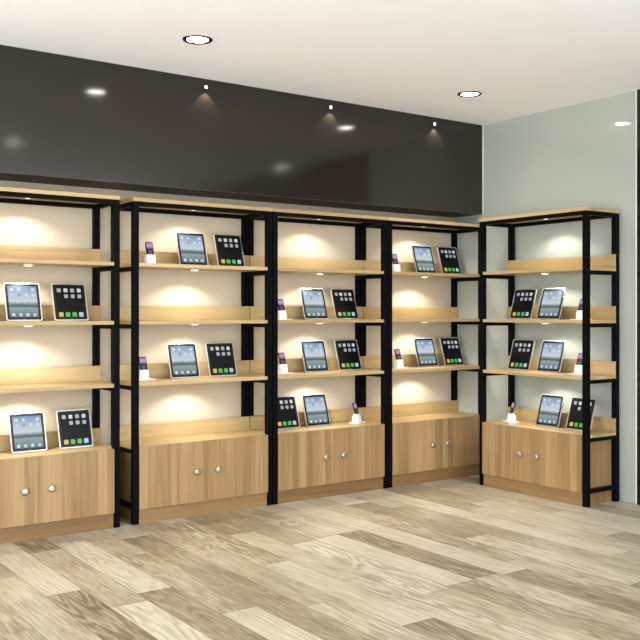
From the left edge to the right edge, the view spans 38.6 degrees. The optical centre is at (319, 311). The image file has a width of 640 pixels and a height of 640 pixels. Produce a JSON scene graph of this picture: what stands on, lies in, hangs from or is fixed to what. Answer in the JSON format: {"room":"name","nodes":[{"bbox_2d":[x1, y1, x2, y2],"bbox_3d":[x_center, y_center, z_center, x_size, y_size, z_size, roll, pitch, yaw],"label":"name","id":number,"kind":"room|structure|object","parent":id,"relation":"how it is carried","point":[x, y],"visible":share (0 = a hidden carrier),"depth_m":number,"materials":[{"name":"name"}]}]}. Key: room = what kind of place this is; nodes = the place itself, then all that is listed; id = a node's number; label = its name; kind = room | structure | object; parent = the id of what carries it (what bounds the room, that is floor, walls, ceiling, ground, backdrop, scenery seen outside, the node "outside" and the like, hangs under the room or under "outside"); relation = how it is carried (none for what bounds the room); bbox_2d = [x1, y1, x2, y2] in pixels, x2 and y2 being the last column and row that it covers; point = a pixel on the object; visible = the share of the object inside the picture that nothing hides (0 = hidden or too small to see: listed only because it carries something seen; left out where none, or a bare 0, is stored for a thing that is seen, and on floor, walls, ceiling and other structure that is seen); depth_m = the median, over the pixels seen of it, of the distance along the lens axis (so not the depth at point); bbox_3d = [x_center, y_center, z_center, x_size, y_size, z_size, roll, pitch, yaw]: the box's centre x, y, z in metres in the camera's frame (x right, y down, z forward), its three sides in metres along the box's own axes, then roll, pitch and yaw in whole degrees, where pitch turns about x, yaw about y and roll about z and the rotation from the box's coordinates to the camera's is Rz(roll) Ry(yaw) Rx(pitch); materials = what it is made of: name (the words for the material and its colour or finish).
{"room":"electronics store","nodes":[
{"label":"electronics store","id":0,"kind":"room"},
{"bbox_2d":[0,180,453,445],"bbox_3d":[-2.127,-0.061,6.069,8.406,3.197,0.100,0,0,-36],"label":"wall","id":1,"kind":"structure","parent":0,"point":[36,346],"depth_m":6.87,"materials":[{"name":"beige paint"}]},
{"bbox_2d":[0,172,480,217],"bbox_3d":[-2.040,-0.879,5.860,8.306,0.020,0.341,0,0,-36],"label":"trim","id":2,"kind":"structure","parent":1,"relation":"attached to","point":[3,176],"depth_m":6.75,"materials":[{"name":"brown"}]},
{"bbox_2d":[0,475,639,639],"bbox_3d":[-0.007,1.487,3.022,8.306,0.100,7.323,0,0,-36],"label":"floor","id":3,"kind":"structure","parent":0,"point":[460,558],"depth_m":5.08,"materials":[{"name":"brown wood"}]},
{"bbox_2d":[0,187,119,543],"bbox_3d":[-1.888,0.332,5.915,1.112,2.211,0.422,0,0,-36],"label":"shelf unit","id":4,"kind":"object","parent":3,"relation":"on","point":[54,491],"visible":0.99,"depth_m":5.97,"materials":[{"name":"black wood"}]},
{"bbox_2d":[3,283,42,320],"bbox_3d":[-1.938,-0.065,5.951,0.233,0.250,0.094,0,0,-36],"label":"tablet computer","id":5,"kind":"object","parent":4,"relation":"on","point":[22,300],"visible":0.98,"depth_m":5.94,"materials":[{"name":"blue glass"}]},
{"bbox_2d":[8,412,46,452],"bbox_3d":[-1.913,0.786,5.969,0.233,0.250,0.094,0,0,-36],"label":"tablet computer","id":6,"kind":"object","parent":4,"relation":"on","point":[27,431],"visible":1,"depth_m":5.96,"materials":[{"name":"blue glass"}]},
{"bbox_2d":[0,443,111,458],"bbox_3d":[-1.892,0.921,5.921,1.110,0.020,0.324,0,0,-36],"label":"countertop","id":7,"kind":"structure","parent":4,"relation":"on","point":[96,446],"depth_m":5.96,"materials":[{"name":"brown wood"}]},
{"bbox_2d":[51,284,88,320],"bbox_3d":[-1.683,-0.065,6.134,0.233,0.250,0.094,0,0,-36],"label":"tablet computer","id":8,"kind":"object","parent":4,"relation":"on","point":[69,301],"visible":1,"depth_m":6.12,"materials":[{"name":"black glass"}]},
{"bbox_2d":[56,409,92,448],"bbox_3d":[-1.655,0.786,6.154,0.233,0.250,0.094,0,0,-36],"label":"tablet computer","id":9,"kind":"object","parent":4,"relation":"on","point":[74,427],"visible":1,"depth_m":6.14,"materials":[{"name":"black glass"}]},
{"bbox_2d":[111,197,272,524],"bbox_3d":[-0.908,0.332,6.617,1.112,2.211,0.422,0,0,-36],"label":"shelf unit","id":10,"kind":"object","parent":3,"relation":"on","point":[181,469],"visible":0.85,"depth_m":6.50,"materials":[{"name":"brown wood"}]},
{"bbox_2d":[139,357,155,380],"bbox_3d":[-1.238,0.397,6.413,0.145,0.162,0.090,0,0,-36],"label":"dock","id":11,"kind":"object","parent":10,"relation":"on","point":[143,372],"visible":0.82,"depth_m":6.41,"materials":[{"name":"white plastic"}]},
{"bbox_2d":[145,242,155,262],"bbox_3d":[-1.197,-0.414,6.442,0.145,0.162,0.090,0,0,-36],"label":"dock","id":12,"kind":"object","parent":10,"relation":"on","point":[149,257],"visible":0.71,"depth_m":6.44,"materials":[{"name":"white plastic"}]},
{"bbox_2d":[166,343,199,378],"bbox_3d":[-0.994,0.353,6.627,0.233,0.250,0.094,0,0,-36],"label":"tablet computer","id":13,"kind":"object","parent":10,"relation":"on","point":[182,357],"visible":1,"depth_m":6.62,"materials":[{"name":"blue glass"}]},
{"bbox_2d":[175,232,207,264],"bbox_3d":[-0.939,-0.458,6.667,0.233,0.250,0.094,0,0,-36],"label":"tablet computer","id":14,"kind":"object","parent":10,"relation":"on","point":[191,247],"visible":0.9,"depth_m":6.66,"materials":[{"name":"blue glass"}]},
{"bbox_2d":[120,430,265,448],"bbox_3d":[-0.912,0.921,6.623,1.110,0.020,0.324,0,0,-36],"label":"countertop","id":15,"kind":"structure","parent":10,"relation":"on","point":[242,433],"depth_m":6.57,"materials":[{"name":"brown wood"}]},
{"bbox_2d":[205,342,236,376],"bbox_3d":[-0.739,0.353,6.809,0.233,0.250,0.094,0,0,-36],"label":"tablet computer","id":16,"kind":"object","parent":10,"relation":"on","point":[220,355],"visible":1,"depth_m":6.80,"materials":[{"name":"black glass"}]},
{"bbox_2d":[213,234,244,265],"bbox_3d":[-0.684,-0.458,6.849,0.233,0.250,0.094,0,0,-36],"label":"tablet computer","id":17,"kind":"object","parent":10,"relation":"on","point":[228,248],"visible":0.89,"depth_m":6.84,"materials":[{"name":"black glass"}]},
{"bbox_2d":[248,208,387,504],"bbox_3d":[0.001,0.332,7.268,1.112,2.211,0.422,0,0,-36],"label":"shelf unit","id":18,"kind":"object","parent":3,"relation":"on","point":[341,457],"visible":0.87,"depth_m":7.17,"materials":[{"name":"brown wood"}]},
{"bbox_2d":[278,299,291,319],"bbox_3d":[-0.296,-0.021,7.087,0.145,0.162,0.090,0,0,-36],"label":"dock","id":19,"kind":"object","parent":18,"relation":"on","point":[282,315],"visible":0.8,"depth_m":7.08,"materials":[{"name":"white plastic"}]},
{"bbox_2d":[278,352,292,373],"bbox_3d":[-0.287,0.397,7.093,0.145,0.162,0.090,0,0,-36],"label":"dock","id":20,"kind":"object","parent":18,"relation":"on","point":[282,367],"visible":0.88,"depth_m":7.09,"materials":[{"name":"white plastic"}]},
{"bbox_2d":[278,396,299,429],"bbox_3d":[-0.276,0.786,7.141,0.233,0.250,0.094,0,0,-36],"label":"tablet computer","id":21,"kind":"object","parent":18,"relation":"on","point":[288,418],"visible":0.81,"depth_m":7.15,"materials":[{"name":"black glass"}]},
{"bbox_2d":[299,288,328,318],"bbox_3d":[-0.051,-0.065,7.302,0.233,0.250,0.094,0,0,-36],"label":"tablet computer","id":22,"kind":"object","parent":18,"relation":"on","point":[313,301],"visible":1,"depth_m":7.29,"materials":[{"name":"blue glass"}]},
{"bbox_2d":[300,340,328,371],"bbox_3d":[-0.047,0.353,7.305,0.233,0.250,0.094,0,0,-36],"label":"tablet computer","id":23,"kind":"object","parent":18,"relation":"on","point":[314,355],"visible":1,"depth_m":7.29,"materials":[{"name":"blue glass"}]},
{"bbox_2d":[249,420,380,432],"bbox_3d":[-0.003,0.921,7.274,1.110,0.020,0.324,0,0,-36],"label":"countertop","id":24,"kind":"structure","parent":18,"relation":"on","point":[345,423],"depth_m":7.26,"materials":[{"name":"brown wood"}]},
{"bbox_2d":[301,394,330,426],"bbox_3d":[-0.035,0.786,7.313,0.233,0.250,0.094,0,0,-36],"label":"tablet computer","id":25,"kind":"object","parent":18,"relation":"on","point":[315,407],"visible":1,"depth_m":7.30,"materials":[{"name":"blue glass"}]},
{"bbox_2d":[330,289,357,318],"bbox_3d":[0.197,-0.065,7.480,0.233,0.250,0.094,0,0,-36],"label":"tablet computer","id":26,"kind":"object","parent":18,"relation":"on","point":[344,303],"visible":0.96,"depth_m":7.47,"materials":[{"name":"black glass"}]},
{"bbox_2d":[334,339,361,370],"bbox_3d":[0.226,0.353,7.500,0.233,0.250,0.094,0,0,-36],"label":"tablet computer","id":27,"kind":"object","parent":18,"relation":"on","point":[347,352],"visible":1,"depth_m":7.49,"materials":[{"name":"black glass"}]},
{"bbox_2d":[349,403,364,423],"bbox_3d":[0.305,0.830,7.517,0.090,0.162,0.145,0,0,29],"label":"dock","id":28,"kind":"object","parent":18,"relation":"on","point":[356,419],"visible":1,"depth_m":7.50,"materials":[{"name":"white plastic"}]},
{"bbox_2d":[362,217,478,487],"bbox_3d":[0.909,0.332,7.918,1.112,2.211,0.422,0,0,-36],"label":"shelf unit","id":29,"kind":"object","parent":3,"relation":"on","point":[428,441],"visible":0.81,"depth_m":7.81,"materials":[{"name":"brown wood"}]},
{"bbox_2d":[392,254,400,271],"bbox_3d":[0.646,-0.414,7.762,0.145,0.162,0.090,0,0,-36],"label":"dock","id":30,"kind":"object","parent":29,"relation":"on","point":[395,266],"visible":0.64,"depth_m":7.76,"materials":[{"name":"white plastic"}]},
{"bbox_2d":[392,349,407,368],"bbox_3d":[0.673,0.397,7.781,0.145,0.162,0.090,0,0,-36],"label":"dock","id":31,"kind":"object","parent":29,"relation":"on","point":[398,363],"visible":0.96,"depth_m":7.77,"materials":[{"name":"white plastic"}]},
{"bbox_2d":[366,411,477,422],"bbox_3d":[0.905,0.921,7.923,1.110,0.020,0.324,0,0,-36],"label":"countertop","id":32,"kind":"structure","parent":29,"relation":"on","point":[448,414],"depth_m":7.96,"materials":[{"name":"brown wood"}]},
{"bbox_2d":[411,245,436,272],"bbox_3d":[0.904,-0.458,7.986,0.233,0.250,0.094,0,0,-36],"label":"tablet computer","id":33,"kind":"object","parent":29,"relation":"on","point":[423,258],"visible":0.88,"depth_m":7.98,"materials":[{"name":"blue glass"}]},
{"bbox_2d":[413,338,438,366],"bbox_3d":[0.923,0.353,8.000,0.233,0.250,0.094,0,0,-36],"label":"tablet computer","id":34,"kind":"object","parent":29,"relation":"on","point":[425,350],"visible":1,"depth_m":7.99,"materials":[{"name":"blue glass"}]},
{"bbox_2d":[437,246,461,273],"bbox_3d":[1.152,-0.458,8.163,0.233,0.250,0.094,0,0,-36],"label":"tablet computer","id":35,"kind":"object","parent":29,"relation":"on","point":[448,256],"visible":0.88,"depth_m":8.15,"materials":[{"name":"black glass"}]},
{"bbox_2d":[439,337,463,365],"bbox_3d":[1.177,0.353,8.181,0.233,0.250,0.094,0,0,-36],"label":"tablet computer","id":36,"kind":"object","parent":29,"relation":"on","point":[450,346],"visible":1,"depth_m":8.17,"materials":[{"name":"black glass"}]},
{"bbox_2d":[479,207,618,507],"bbox_3d":[1.784,0.332,7.250,0.422,2.211,1.092,0,0,-36],"label":"shelf unit","id":37,"kind":"object","parent":3,"relation":"on","point":[561,464],"visible":0.98,"depth_m":7.04,"materials":[{"name":"brown wood"}]},
{"bbox_2d":[503,402,518,422],"bbox_3d":[1.584,0.830,7.574,0.090,0.162,0.145,0,0,-11],"label":"dock","id":38,"kind":"object","parent":37,"relation":"on","point":[511,418],"visible":1,"depth_m":7.55,"materials":[{"name":"white plastic"}]},
{"bbox_2d":[508,339,534,370],"bbox_3d":[1.662,0.353,7.521,0.094,0.250,0.233,0,0,-36],"label":"tablet computer","id":39,"kind":"object","parent":37,"relation":"on","point":[521,353],"visible":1,"depth_m":7.51,"materials":[{"name":"black glass"}]},
{"bbox_2d":[509,289,536,318],"bbox_3d":[1.674,-0.065,7.504,0.094,0.250,0.233,0,0,-36],"label":"tablet computer","id":40,"kind":"object","parent":37,"relation":"on","point":[523,302],"visible":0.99,"depth_m":7.49,"materials":[{"name":"black glass"}]},
{"bbox_2d":[535,394,564,427],"bbox_3d":[1.837,0.786,7.276,0.094,0.250,0.233,0,0,-36],"label":"tablet computer","id":41,"kind":"object","parent":37,"relation":"on","point":[550,408],"visible":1,"depth_m":7.26,"materials":[{"name":"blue glass"}]},
{"bbox_2d":[486,419,615,437],"bbox_3d":[1.789,0.921,7.254,0.324,0.020,1.090,0,0,-36],"label":"countertop","id":42,"kind":"structure","parent":37,"relation":"on","point":[593,433],"depth_m":7.14,"materials":[{"name":"brown wood"}]},
{"bbox_2d":[537,340,565,372],"bbox_3d":[1.844,0.353,7.266,0.094,0.250,0.233,0,0,-36],"label":"tablet computer","id":43,"kind":"object","parent":37,"relation":"on","point":[552,352],"visible":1,"depth_m":7.25,"materials":[{"name":"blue glass"}]},
{"bbox_2d":[537,288,565,319],"bbox_3d":[1.844,-0.065,7.266,0.094,0.250,0.233,0,0,-36],"label":"tablet computer","id":44,"kind":"object","parent":37,"relation":"on","point":[552,299],"visible":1,"depth_m":7.26,"materials":[{"name":"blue glass"}]},
{"bbox_2d":[569,353,581,374],"bbox_3d":[1.991,0.397,7.006,0.090,0.162,0.145,0,0,-36],"label":"dock","id":45,"kind":"object","parent":37,"relation":"on","point":[578,367],"visible":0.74,"depth_m":7.00,"materials":[{"name":"white plastic"}]},
{"bbox_2d":[570,299,591,319],"bbox_3d":[1.999,-0.021,6.994,0.090,0.162,0.145,0,0,-36],"label":"dock","id":46,"kind":"object","parent":37,"relation":"on","point":[579,311],"visible":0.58,"depth_m":6.99,"materials":[{"name":"white plastic"}]},
{"bbox_2d":[566,397,596,430],"bbox_3d":[2.014,0.786,7.029,0.094,0.250,0.233,0,0,-36],"label":"tablet computer","id":47,"kind":"object","parent":37,"relation":"on","point":[574,420],"visible":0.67,"depth_m":7.05,"materials":[{"name":"black glass"}]},
{"bbox_2d":[0,0,639,124],"bbox_3d":[0.004,-1.710,3.092,8.406,0.100,7.423,0,0,-36],"label":"ceiling","id":48,"kind":"structure","parent":0,"point":[524,57],"depth_m":5.67,"materials":[{"name":"paint"}]},
{"bbox_2d":[182,35,212,44],"bbox_3d":[-0.746,-1.655,5.560,0.184,0.009,0.184,0,0,-36],"label":"recessed light","id":49,"kind":"object","parent":48,"relation":"in","point":[191,39],"visible":1,"depth_m":5.55,"materials":[{"name":"silver metal"}]},
{"bbox_2d":[458,91,481,96],"bbox_3d":[1.139,-1.655,6.947,0.184,0.009,0.184,0,0,-36],"label":"recessed light","id":50,"kind":"object","parent":48,"relation":"in","point":[465,93],"visible":1,"depth_m":6.93,"materials":[{"name":"white"}]},
{"bbox_2d":[454,91,634,503],"bbox_3d":[1.844,-0.061,7.655,0.100,3.197,1.944,0,0,-36],"label":"wall","id":51,"kind":"structure","parent":0,"point":[581,154],"depth_m":7.43,"materials":[{"name":"grey paint"}]},
{"bbox_2d":[0,45,481,213],"bbox_3d":[-1.935,-1.264,5.714,8.306,0.791,0.020,0,0,-36],"label":"wall panel","id":52,"kind":"object","parent":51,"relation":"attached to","point":[62,116],"depth_m":6.57,"materials":[{"name":"glass"}]},
{"bbox_2d":[482,125,482,213],"bbox_3d":[1.448,-1.264,8.118,0.006,0.791,0.006,0,0,-36],"label":"trim","id":53,"kind":"structure","parent":51,"relation":"attached to","point":[482,125],"depth_m":8.12,"materials":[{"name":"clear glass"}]},
{"bbox_2d":[635,90,636,503],"bbox_3d":[2.409,-0.112,6.857,0.112,3.097,0.012,0,0,-36],"label":"trim","id":54,"kind":"structure","parent":51,"relation":"attached to","point":[635,90],"depth_m":6.83,"materials":[{"name":"clear glass"}]},
{"bbox_2d":[637,89,639,504],"bbox_3d":[3.974,-0.061,4.670,0.112,3.197,5.367,0,0,-36],"label":"trim","id":55,"kind":"structure","parent":51,"relation":"attached to","point":[638,90],"depth_m":6.81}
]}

